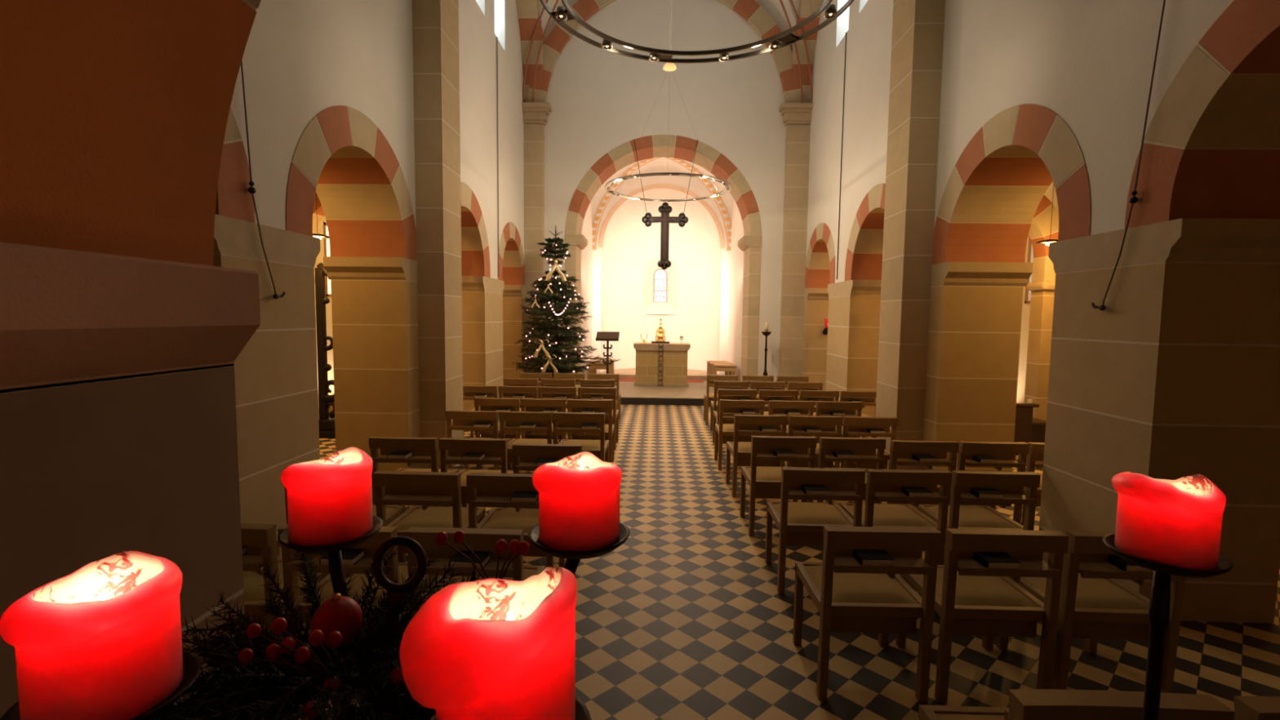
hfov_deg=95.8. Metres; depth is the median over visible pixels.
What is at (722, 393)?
chair
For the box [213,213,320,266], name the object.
trim
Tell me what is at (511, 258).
trim
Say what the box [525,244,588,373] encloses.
fairy lights
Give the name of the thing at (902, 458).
shelf
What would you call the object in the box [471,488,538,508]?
shelf
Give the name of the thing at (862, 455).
shelf
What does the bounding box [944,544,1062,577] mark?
shelf
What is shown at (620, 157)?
trim
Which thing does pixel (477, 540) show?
chair
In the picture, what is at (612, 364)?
wooden stool
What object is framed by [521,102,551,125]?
trim
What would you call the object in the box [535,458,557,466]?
book
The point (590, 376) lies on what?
chair
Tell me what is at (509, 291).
trim
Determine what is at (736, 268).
wall
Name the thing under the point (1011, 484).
chair
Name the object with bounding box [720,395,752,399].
shelf
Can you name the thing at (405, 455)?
book
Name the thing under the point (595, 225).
trim
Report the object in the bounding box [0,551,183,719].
pillar candle
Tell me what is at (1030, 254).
window
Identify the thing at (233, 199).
trim
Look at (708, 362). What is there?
wooden stool
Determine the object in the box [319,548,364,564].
book
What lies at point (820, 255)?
arch
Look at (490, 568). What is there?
shelf
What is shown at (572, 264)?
column
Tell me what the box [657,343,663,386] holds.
altar hanging
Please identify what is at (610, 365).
wooden stool
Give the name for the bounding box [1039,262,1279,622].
column
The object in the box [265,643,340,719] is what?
berry spray
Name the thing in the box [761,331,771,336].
bowl
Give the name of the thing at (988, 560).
book
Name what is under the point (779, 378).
chair
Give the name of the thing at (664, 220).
cross
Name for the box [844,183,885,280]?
arch
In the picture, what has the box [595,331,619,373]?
lectern
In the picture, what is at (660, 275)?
window
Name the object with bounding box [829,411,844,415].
book
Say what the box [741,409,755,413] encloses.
book
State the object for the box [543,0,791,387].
wall
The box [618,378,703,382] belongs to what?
carpet
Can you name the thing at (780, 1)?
trim
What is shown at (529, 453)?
chair
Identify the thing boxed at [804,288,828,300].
trim
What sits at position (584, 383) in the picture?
chair
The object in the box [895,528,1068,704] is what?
chair
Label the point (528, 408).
shelf
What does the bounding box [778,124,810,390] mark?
pilaster column
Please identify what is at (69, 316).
trim
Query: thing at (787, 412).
book
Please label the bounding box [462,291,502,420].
column
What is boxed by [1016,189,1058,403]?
wall
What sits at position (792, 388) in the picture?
shelf
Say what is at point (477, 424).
book
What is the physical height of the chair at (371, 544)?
0.793 m
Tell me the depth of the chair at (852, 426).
5.37 m
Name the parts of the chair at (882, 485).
post, seat frame, seat, rail, post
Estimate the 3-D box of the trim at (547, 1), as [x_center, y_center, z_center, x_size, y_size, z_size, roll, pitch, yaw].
[-0.902,-5.914,9.414,3.428,2.568,0.035,5,6,43]
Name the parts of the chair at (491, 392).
leg, rail, post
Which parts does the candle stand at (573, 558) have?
drip plate, drip plate, arm, stem, ring handle, drip plate, arm, drip plate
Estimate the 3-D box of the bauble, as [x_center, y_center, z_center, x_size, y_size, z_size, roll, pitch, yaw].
[-1.049,-0.087,9.891,0.100,0.112,0.098,1,4,2]
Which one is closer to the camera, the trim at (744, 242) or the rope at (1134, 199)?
the rope at (1134, 199)
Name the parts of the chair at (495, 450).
post, rail, seat, seat frame, post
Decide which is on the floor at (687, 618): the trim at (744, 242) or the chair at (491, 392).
the chair at (491, 392)
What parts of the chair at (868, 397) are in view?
rail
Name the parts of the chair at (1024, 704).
seat frame, seat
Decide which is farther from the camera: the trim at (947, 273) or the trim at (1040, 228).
the trim at (1040, 228)
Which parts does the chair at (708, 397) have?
leg, post, seat frame, seat, rail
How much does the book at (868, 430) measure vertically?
0.032 m
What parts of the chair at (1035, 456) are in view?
post, seat frame, rail, seat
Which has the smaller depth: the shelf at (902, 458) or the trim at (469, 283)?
the shelf at (902, 458)
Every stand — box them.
[0,515,630,719]
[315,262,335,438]
[1102,533,1233,719]
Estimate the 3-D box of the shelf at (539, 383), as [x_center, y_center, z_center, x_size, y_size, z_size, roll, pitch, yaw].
[-1.634,0.334,9.120,0.425,0.085,0.135,1,4,1]
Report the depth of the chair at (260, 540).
2.49 m
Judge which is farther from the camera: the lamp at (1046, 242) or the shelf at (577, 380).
the shelf at (577, 380)
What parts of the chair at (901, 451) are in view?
post, seat frame, rail, post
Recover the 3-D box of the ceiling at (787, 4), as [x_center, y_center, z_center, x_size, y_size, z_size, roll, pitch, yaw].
[0.438,-5.865,8.298,5.300,2.650,4.790,1,4,2]
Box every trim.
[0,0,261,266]
[0,241,260,393]
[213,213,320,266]
[215,106,255,222]
[285,105,417,260]
[312,191,324,233]
[323,256,417,281]
[460,182,490,277]
[462,275,504,293]
[497,222,524,285]
[502,284,524,297]
[515,0,543,102]
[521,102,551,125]
[522,0,548,102]
[527,0,803,102]
[532,0,559,102]
[564,134,761,235]
[564,234,587,249]
[592,157,660,248]
[599,183,724,248]
[620,397,703,405]
[666,157,731,250]
[737,235,761,251]
[778,102,813,126]
[779,0,802,102]
[789,0,813,102]
[791,0,822,102]
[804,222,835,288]
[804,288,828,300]
[827,280,881,297]
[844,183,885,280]
[930,262,1033,286]
[932,103,1091,264]
[1026,280,1055,290]
[1028,195,1058,282]
[1048,217,1279,273]
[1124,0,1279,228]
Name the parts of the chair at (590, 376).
rail, post, leg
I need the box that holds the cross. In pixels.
[634,139,697,269]
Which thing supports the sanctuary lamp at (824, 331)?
attached to the column at (815, 342)
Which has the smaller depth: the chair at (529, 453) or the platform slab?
the chair at (529, 453)
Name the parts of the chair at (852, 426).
post, rail, seat frame, post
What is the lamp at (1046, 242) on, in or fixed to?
hanging from the ceiling at (1051, 187)
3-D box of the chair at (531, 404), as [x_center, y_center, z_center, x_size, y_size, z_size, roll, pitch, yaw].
[-1.049,0.801,6.520,0.485,0.793,0.533,1,4,1]
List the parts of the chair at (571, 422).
post, rail, seat, seat frame, post, leg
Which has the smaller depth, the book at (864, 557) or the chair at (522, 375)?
the book at (864, 557)
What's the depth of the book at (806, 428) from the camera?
5.38 m
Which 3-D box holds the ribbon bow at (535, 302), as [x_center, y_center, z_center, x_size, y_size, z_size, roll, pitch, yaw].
[-1.770,-0.966,9.797,0.156,0.159,0.038,1,4,2]
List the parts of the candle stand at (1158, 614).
stem, drip plate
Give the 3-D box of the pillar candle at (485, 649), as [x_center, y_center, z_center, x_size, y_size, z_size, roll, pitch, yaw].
[-0.108,0.219,0.423,0.123,0.127,0.113,1,4,2]
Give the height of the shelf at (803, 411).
0.085 m
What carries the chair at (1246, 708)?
on the floor at (687, 618)
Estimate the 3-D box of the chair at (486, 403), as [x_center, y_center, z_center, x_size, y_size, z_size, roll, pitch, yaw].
[-1.548,0.794,6.533,0.485,0.793,0.533,1,4,2]
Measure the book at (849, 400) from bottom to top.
0.032 m
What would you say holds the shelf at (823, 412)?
attached to the chair at (823, 408)
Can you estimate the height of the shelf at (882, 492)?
0.085 m
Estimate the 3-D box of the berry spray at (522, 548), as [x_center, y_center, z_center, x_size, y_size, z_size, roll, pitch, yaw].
[-0.158,0.212,0.600,0.096,0.084,0.047,1,4,2]
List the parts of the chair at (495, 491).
post, rail, seat frame, seat, post, leg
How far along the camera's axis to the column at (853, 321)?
8.37 m
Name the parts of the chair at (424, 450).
post, rail, seat frame, seat, post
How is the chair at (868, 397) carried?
on the floor at (687, 618)
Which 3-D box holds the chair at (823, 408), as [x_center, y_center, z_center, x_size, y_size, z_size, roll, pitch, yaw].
[2.182,0.834,6.581,0.485,0.793,0.533,1,4,2]
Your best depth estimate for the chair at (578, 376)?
9.06 m
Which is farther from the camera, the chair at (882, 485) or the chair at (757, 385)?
the chair at (757, 385)
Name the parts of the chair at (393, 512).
post, seat, seat frame, leg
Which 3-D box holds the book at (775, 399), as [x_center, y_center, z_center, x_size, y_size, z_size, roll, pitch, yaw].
[1.720,0.511,7.322,0.140,0.032,0.104,1,4,5]
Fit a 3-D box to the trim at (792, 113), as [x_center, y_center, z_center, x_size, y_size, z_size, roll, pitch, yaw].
[2.853,-4.497,10.605,0.560,0.330,0.260,1,4,2]
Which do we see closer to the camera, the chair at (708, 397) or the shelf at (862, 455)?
the shelf at (862, 455)
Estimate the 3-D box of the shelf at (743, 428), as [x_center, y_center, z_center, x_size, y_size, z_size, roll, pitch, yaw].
[1.123,0.647,5.424,0.425,0.085,0.135,1,4,0]
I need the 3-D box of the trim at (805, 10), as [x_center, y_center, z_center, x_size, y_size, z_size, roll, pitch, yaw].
[2.909,-5.745,8.362,0.358,2.500,5.000,1,4,2]
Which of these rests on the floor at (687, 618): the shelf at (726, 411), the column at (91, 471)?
the column at (91, 471)
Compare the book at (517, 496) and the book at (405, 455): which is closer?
the book at (517, 496)
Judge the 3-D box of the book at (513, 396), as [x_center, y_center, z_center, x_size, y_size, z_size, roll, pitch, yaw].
[-1.547,0.468,7.381,0.140,0.032,0.104,1,4,2]
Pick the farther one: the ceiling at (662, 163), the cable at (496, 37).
the ceiling at (662, 163)
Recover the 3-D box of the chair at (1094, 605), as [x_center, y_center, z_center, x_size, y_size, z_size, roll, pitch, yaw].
[2.095,1.126,2.723,0.485,0.793,0.533,1,4,2]
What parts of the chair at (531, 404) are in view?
post, rail, seat frame, post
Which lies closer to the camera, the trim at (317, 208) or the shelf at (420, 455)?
the shelf at (420, 455)
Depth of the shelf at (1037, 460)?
4.30 m
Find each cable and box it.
[496,36,498,276]
[836,32,846,279]
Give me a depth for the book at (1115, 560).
2.47 m
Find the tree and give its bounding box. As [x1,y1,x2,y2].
[511,224,620,378]
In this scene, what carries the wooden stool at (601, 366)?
on the platform slab
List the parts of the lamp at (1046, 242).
lamp shade, rod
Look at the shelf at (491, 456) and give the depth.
4.24 m
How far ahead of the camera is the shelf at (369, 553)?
2.44 m
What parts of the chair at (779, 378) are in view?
rail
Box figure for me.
[655,318,666,342]
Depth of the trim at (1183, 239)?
3.14 m
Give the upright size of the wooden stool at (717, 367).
0.535 m
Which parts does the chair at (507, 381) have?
rail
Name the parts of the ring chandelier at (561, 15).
connector plate, connector plate, connector plate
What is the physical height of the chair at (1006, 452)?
0.793 m
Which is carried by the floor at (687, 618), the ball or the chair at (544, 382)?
the chair at (544, 382)
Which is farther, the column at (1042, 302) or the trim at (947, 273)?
the column at (1042, 302)
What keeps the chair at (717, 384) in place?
on the floor at (687, 618)
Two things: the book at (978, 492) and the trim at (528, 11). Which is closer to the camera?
the book at (978, 492)
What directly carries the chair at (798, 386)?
on the floor at (687, 618)
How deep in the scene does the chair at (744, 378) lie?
9.05 m
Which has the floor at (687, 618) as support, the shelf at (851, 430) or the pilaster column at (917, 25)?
the pilaster column at (917, 25)
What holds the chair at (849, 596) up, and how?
on the floor at (687, 618)
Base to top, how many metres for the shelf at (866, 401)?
0.085 m
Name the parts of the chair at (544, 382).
rail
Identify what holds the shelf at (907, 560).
attached to the chair at (849, 596)
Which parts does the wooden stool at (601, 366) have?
seat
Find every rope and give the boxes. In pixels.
[240,59,285,298]
[1090,0,1165,311]
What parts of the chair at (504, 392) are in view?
post, rail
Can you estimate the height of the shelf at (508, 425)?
0.085 m
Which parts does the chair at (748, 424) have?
leg, post, seat frame, seat, rail, post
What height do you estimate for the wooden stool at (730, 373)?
0.535 m
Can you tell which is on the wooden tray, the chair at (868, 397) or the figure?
the figure
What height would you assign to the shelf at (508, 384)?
0.085 m
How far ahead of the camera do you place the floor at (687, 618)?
3.07 m
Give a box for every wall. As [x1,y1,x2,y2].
[230,0,524,279]
[314,216,333,408]
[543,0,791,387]
[580,198,744,381]
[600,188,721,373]
[805,0,1234,283]
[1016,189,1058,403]
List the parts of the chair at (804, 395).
rail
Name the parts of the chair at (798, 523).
leg, post, seat frame, seat, rail, post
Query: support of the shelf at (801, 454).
attached to the chair at (764, 482)
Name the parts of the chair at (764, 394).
rail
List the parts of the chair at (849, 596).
leg, post, seat frame, seat, rail, leg, post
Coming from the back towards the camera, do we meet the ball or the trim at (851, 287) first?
the trim at (851, 287)
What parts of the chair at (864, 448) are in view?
post, seat frame, rail, post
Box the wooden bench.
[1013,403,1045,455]
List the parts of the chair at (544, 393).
post, rail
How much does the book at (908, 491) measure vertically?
0.032 m
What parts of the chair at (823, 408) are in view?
post, seat frame, rail, post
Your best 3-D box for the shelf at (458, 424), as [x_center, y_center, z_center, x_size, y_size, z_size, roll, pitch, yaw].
[-1.583,0.612,5.468,0.425,0.085,0.135,1,4,3]
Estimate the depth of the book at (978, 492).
3.46 m
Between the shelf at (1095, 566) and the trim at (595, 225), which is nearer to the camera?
the shelf at (1095, 566)
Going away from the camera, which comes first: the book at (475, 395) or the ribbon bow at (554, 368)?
the book at (475, 395)
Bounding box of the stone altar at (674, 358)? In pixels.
[633,342,690,386]
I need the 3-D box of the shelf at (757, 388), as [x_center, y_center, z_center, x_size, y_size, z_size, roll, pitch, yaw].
[1.815,0.441,8.248,0.425,0.085,0.135,1,4,3]
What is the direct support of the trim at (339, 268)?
attached to the wall at (302, 59)
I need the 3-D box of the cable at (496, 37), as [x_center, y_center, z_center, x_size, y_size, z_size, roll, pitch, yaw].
[-2.219,-3.143,9.025,0.016,3.650,0.014,1,4,2]
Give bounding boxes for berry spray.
[238,617,342,690]
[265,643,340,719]
[381,666,430,719]
[435,529,529,578]
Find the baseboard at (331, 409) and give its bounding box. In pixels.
[318,405,333,418]
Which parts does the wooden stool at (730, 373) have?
leg, seat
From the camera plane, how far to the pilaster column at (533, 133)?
10.88 m
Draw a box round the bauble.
[575,351,581,358]
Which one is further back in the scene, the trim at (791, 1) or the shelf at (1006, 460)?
the trim at (791, 1)
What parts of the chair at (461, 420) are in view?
post, leg, rail, post, leg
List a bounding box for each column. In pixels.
[0,363,244,719]
[213,253,319,559]
[330,279,420,471]
[412,0,463,468]
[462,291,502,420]
[502,297,524,386]
[523,123,544,386]
[564,244,581,391]
[740,246,760,389]
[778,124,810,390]
[801,300,828,391]
[825,295,880,417]
[875,0,945,470]
[921,285,1023,471]
[1024,289,1054,421]
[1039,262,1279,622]
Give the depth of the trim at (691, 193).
14.32 m
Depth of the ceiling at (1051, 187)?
8.02 m
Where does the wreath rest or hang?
attached to the candle stand at (573, 558)
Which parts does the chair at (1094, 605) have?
leg, post, seat frame, seat, rail, leg, post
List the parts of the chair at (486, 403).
post, rail, seat frame, post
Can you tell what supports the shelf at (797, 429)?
attached to the chair at (797, 424)
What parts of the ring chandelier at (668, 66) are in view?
suspension cord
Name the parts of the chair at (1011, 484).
post, seat frame, seat, rail, post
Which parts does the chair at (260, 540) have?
rail, post, seat, seat frame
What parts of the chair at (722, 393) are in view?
leg, post, seat frame, rail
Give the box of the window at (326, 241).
[323,222,331,297]
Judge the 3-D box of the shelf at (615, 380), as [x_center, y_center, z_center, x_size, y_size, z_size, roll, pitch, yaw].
[-0.569,0.349,9.091,0.425,0.085,0.135,1,4,2]
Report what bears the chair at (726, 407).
on the floor at (687, 618)
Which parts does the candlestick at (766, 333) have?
stem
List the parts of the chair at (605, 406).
post, rail, seat frame, seat, post, leg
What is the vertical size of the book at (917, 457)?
0.032 m
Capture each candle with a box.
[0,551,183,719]
[280,446,373,546]
[399,566,577,719]
[532,451,622,551]
[764,322,768,331]
[1111,471,1226,570]
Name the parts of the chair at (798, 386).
rail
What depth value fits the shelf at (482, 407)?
6.37 m
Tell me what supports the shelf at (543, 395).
attached to the chair at (544, 393)
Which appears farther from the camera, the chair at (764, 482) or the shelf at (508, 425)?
the shelf at (508, 425)
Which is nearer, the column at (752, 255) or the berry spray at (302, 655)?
the berry spray at (302, 655)
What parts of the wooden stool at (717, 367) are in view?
seat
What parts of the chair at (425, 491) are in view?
post, rail, seat, seat frame, post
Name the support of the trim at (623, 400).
attached to the platform slab
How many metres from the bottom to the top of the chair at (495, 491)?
0.793 m
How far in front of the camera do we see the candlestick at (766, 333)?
10.65 m
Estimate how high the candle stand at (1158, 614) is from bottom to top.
1.404 m
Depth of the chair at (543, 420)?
5.43 m
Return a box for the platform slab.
[614,380,714,399]
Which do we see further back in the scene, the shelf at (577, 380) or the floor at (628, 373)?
the floor at (628, 373)
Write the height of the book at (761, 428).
0.032 m
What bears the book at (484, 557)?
in the chair at (477, 540)
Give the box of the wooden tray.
[650,341,670,343]
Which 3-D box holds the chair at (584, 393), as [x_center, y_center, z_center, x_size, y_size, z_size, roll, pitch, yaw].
[-0.540,0.727,7.573,0.485,0.793,0.533,1,4,2]
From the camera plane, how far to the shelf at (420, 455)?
4.24 m
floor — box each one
[253,404,1279,719]
[596,368,724,380]
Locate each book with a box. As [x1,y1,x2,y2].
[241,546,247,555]
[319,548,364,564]
[386,451,412,458]
[449,551,490,568]
[461,452,484,459]
[473,394,486,397]
[473,422,491,426]
[495,408,511,412]
[510,491,538,502]
[512,395,524,398]
[518,422,536,427]
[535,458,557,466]
[542,408,557,413]
[554,395,566,398]
[580,409,595,413]
[581,423,596,429]
[591,395,603,399]
[737,398,750,399]
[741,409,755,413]
[759,426,777,431]
[769,398,782,400]
[773,449,795,456]
[785,410,799,414]
[801,484,829,494]
[804,426,822,432]
[808,399,822,402]
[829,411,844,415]
[833,450,855,457]
[848,400,862,402]
[853,549,894,565]
[866,428,885,433]
[902,486,933,496]
[912,454,937,461]
[970,488,1003,497]
[972,455,999,462]
[973,551,1021,568]
[1107,554,1153,571]
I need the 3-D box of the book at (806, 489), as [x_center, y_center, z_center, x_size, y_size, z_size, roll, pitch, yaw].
[1.066,0.792,3.519,0.140,0.032,0.104,1,4,3]
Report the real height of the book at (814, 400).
0.032 m
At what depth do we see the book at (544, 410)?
6.26 m
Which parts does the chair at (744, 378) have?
rail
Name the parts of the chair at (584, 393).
rail, seat frame, post, leg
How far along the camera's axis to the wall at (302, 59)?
5.11 m
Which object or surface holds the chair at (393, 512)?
on the floor at (687, 618)
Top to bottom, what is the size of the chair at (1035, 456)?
0.793 m
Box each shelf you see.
[241,539,279,571]
[283,547,386,573]
[372,448,431,463]
[377,486,453,506]
[411,549,514,577]
[442,449,502,464]
[448,418,493,431]
[462,391,494,399]
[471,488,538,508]
[480,404,515,414]
[500,392,533,400]
[502,420,547,431]
[507,383,534,386]
[515,455,567,471]
[522,377,548,384]
[525,405,561,416]
[540,392,573,401]
[544,384,572,386]
[555,421,600,432]
[564,378,582,385]
[571,406,608,417]
[581,393,613,402]
[583,385,611,387]
[591,378,617,385]
[708,380,734,386]
[715,386,745,393]
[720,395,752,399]
[722,407,761,416]
[737,423,784,435]
[744,380,771,387]
[753,386,782,394]
[755,447,813,461]
[762,395,793,404]
[772,408,811,417]
[779,381,804,387]
[786,482,860,501]
[791,387,818,395]
[792,424,839,435]
[803,396,834,404]
[819,408,859,417]
[824,448,881,462]
[831,547,934,574]
[844,397,875,405]
[846,425,894,437]
[873,484,946,502]
[895,451,955,466]
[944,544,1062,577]
[951,485,1035,504]
[957,453,1025,467]
[1004,708,1008,719]
[1026,453,1044,467]
[1076,553,1186,581]
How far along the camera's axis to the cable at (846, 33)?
8.76 m
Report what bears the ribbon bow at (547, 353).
attached to the tree
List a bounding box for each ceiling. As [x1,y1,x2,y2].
[538,0,799,34]
[591,157,733,239]
[1045,181,1055,192]
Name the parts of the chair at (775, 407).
post, seat frame, rail, post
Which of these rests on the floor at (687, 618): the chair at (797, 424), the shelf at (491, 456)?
the chair at (797, 424)
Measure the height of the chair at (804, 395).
0.793 m
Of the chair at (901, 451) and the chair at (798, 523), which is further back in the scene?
the chair at (901, 451)
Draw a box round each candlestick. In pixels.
[640,329,647,343]
[761,322,771,387]
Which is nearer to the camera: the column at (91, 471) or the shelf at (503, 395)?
the column at (91, 471)
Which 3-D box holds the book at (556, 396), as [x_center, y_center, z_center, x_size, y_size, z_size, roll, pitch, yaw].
[-1.011,0.476,7.366,0.140,0.032,0.104,1,4,4]
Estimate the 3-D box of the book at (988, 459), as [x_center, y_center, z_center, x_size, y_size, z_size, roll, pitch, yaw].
[2.598,0.748,4.345,0.140,0.032,0.104,1,4,1]
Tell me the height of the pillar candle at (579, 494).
0.098 m
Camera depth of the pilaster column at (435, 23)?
6.08 m
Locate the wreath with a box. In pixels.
[150,535,483,719]
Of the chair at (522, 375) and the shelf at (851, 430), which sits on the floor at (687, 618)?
the chair at (522, 375)
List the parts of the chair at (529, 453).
post, rail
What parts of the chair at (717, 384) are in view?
leg, post, rail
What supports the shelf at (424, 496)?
attached to the chair at (425, 491)
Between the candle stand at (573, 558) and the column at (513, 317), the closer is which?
the candle stand at (573, 558)
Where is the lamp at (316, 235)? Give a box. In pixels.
[312,192,328,239]
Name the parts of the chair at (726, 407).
leg, post, seat, seat frame, rail, post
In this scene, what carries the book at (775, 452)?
in the chair at (764, 482)
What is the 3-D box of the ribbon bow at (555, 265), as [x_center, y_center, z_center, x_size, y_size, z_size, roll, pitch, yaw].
[-1.447,-1.556,9.960,0.377,0.383,0.093,1,4,2]
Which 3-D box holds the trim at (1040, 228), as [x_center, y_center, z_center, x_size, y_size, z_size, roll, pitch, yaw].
[4.525,-1.730,7.641,2.120,1.359,0.250,1,4,2]
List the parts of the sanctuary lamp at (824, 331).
glass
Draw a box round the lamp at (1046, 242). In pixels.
[1035,185,1057,245]
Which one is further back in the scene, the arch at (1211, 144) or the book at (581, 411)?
the book at (581, 411)
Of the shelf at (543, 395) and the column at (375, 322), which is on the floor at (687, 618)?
the column at (375, 322)
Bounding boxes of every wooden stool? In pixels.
[586,361,609,379]
[590,360,611,373]
[593,359,614,373]
[706,360,728,380]
[709,361,733,386]
[712,363,737,387]
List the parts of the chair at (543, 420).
post, rail, seat, seat frame, post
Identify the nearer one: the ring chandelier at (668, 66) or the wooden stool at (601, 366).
the ring chandelier at (668, 66)
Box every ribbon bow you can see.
[531,297,539,307]
[533,339,550,357]
[541,355,558,372]
[544,283,552,293]
[545,257,566,280]
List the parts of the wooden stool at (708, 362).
leg, seat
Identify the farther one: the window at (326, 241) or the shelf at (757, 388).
the window at (326, 241)
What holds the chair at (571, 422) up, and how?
on the floor at (687, 618)
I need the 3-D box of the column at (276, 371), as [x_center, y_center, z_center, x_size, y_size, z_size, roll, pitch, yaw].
[-2.796,0.360,3.874,0.762,2.030,0.910,1,4,2]
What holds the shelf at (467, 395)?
attached to the chair at (491, 392)
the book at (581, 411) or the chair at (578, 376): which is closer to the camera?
the book at (581, 411)
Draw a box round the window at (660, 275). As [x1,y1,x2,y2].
[641,257,679,315]
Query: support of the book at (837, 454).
in the chair at (864, 448)
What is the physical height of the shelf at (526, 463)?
0.085 m
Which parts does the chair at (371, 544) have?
post, rail, seat, seat frame, post, leg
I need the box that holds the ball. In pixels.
[311,592,362,648]
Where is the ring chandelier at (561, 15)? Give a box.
[539,0,853,63]
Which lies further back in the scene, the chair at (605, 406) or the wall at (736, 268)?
the wall at (736, 268)
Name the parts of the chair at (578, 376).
rail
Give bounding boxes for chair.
[240,523,329,644]
[277,524,439,644]
[281,483,405,562]
[368,436,458,511]
[373,471,485,553]
[404,526,545,613]
[439,437,521,506]
[444,409,511,470]
[462,385,498,437]
[466,472,565,568]
[474,397,526,469]
[497,386,537,422]
[498,410,559,470]
[503,377,538,408]
[511,443,582,508]
[520,372,553,396]
[520,398,567,440]
[537,386,577,423]
[540,378,575,408]
[552,411,608,462]
[553,373,584,399]
[567,399,614,462]
[577,386,618,448]
[580,379,617,409]
[587,373,621,418]
[703,374,737,424]
[710,380,748,429]
[712,388,756,450]
[714,399,764,470]
[725,414,787,497]
[739,435,817,536]
[742,375,773,399]
[750,381,785,411]
[758,389,798,425]
[764,466,865,594]
[767,400,814,436]
[776,375,808,400]
[778,415,843,467]
[787,382,822,412]
[792,525,942,702]
[799,390,839,426]
[801,436,885,503]
[813,400,862,443]
[839,469,952,564]
[840,391,876,437]
[840,416,897,469]
[864,440,959,505]
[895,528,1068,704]
[915,470,1040,556]
[918,688,1235,719]
[956,440,1029,524]
[990,442,1044,525]
[996,530,1186,693]
[1234,696,1279,719]
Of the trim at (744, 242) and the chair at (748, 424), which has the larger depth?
the trim at (744, 242)
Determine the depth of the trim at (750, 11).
10.60 m
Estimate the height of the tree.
3.295 m
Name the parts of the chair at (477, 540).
post, rail, seat frame, seat, post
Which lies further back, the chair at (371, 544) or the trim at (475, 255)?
the trim at (475, 255)
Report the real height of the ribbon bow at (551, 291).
0.159 m
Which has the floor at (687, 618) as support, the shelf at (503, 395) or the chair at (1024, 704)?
the chair at (1024, 704)
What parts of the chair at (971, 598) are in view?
leg, post, seat frame, seat, leg, rail, post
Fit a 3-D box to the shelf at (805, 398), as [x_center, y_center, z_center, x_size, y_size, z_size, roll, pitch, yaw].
[2.256,0.517,7.308,0.425,0.085,0.135,1,4,1]
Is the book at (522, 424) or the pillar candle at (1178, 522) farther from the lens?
the book at (522, 424)
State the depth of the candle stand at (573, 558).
0.62 m
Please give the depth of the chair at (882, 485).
3.50 m
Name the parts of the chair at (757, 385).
rail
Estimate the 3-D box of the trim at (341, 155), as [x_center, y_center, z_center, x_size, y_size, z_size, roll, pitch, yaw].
[-2.739,-1.532,4.968,0.760,1.139,2.160,1,4,2]
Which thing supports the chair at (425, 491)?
on the floor at (687, 618)
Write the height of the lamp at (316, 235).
1.580 m
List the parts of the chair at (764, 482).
leg, post, seat, seat frame, rail, post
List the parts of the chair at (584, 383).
rail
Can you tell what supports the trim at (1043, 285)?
attached to the wall at (1025, 307)
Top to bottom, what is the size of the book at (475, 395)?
0.032 m
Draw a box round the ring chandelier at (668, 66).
[604,0,731,201]
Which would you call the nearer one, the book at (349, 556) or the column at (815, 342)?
the book at (349, 556)
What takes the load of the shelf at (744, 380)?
attached to the chair at (744, 378)
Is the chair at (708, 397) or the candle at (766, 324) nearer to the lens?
the chair at (708, 397)
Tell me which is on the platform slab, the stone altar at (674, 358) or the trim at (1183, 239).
the stone altar at (674, 358)
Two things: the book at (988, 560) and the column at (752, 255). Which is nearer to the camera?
the book at (988, 560)
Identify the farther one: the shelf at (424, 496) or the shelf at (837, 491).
the shelf at (837, 491)
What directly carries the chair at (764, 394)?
on the floor at (687, 618)
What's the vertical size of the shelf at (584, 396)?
0.085 m
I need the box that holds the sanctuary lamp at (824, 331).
[822,318,828,334]
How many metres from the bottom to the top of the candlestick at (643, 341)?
0.305 m
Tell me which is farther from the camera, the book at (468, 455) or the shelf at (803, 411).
the shelf at (803, 411)
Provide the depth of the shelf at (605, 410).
6.34 m
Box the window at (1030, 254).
[1024,235,1033,303]
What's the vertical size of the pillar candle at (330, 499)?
0.110 m
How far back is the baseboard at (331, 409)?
9.21 m
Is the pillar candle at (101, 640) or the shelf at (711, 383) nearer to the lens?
the pillar candle at (101, 640)
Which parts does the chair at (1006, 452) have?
post, rail, post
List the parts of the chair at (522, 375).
rail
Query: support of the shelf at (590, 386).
attached to the chair at (584, 383)
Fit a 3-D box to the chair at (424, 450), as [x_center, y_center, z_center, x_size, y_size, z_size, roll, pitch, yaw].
[-1.731,0.947,4.483,0.485,0.793,0.533,1,4,1]
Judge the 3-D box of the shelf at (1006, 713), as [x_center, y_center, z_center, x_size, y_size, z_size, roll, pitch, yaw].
[1.151,0.951,1.423,0.425,0.085,0.135,1,4,2]
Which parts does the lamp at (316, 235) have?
rod, lamp shade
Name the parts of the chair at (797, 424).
post, seat, seat frame, rail, post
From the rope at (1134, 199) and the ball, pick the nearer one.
the ball
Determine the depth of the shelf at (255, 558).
2.46 m
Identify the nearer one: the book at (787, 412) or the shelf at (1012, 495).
the shelf at (1012, 495)
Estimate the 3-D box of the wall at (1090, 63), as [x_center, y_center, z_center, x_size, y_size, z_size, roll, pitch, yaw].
[3.359,-2.917,5.925,0.750,8.400,9.840,1,4,2]

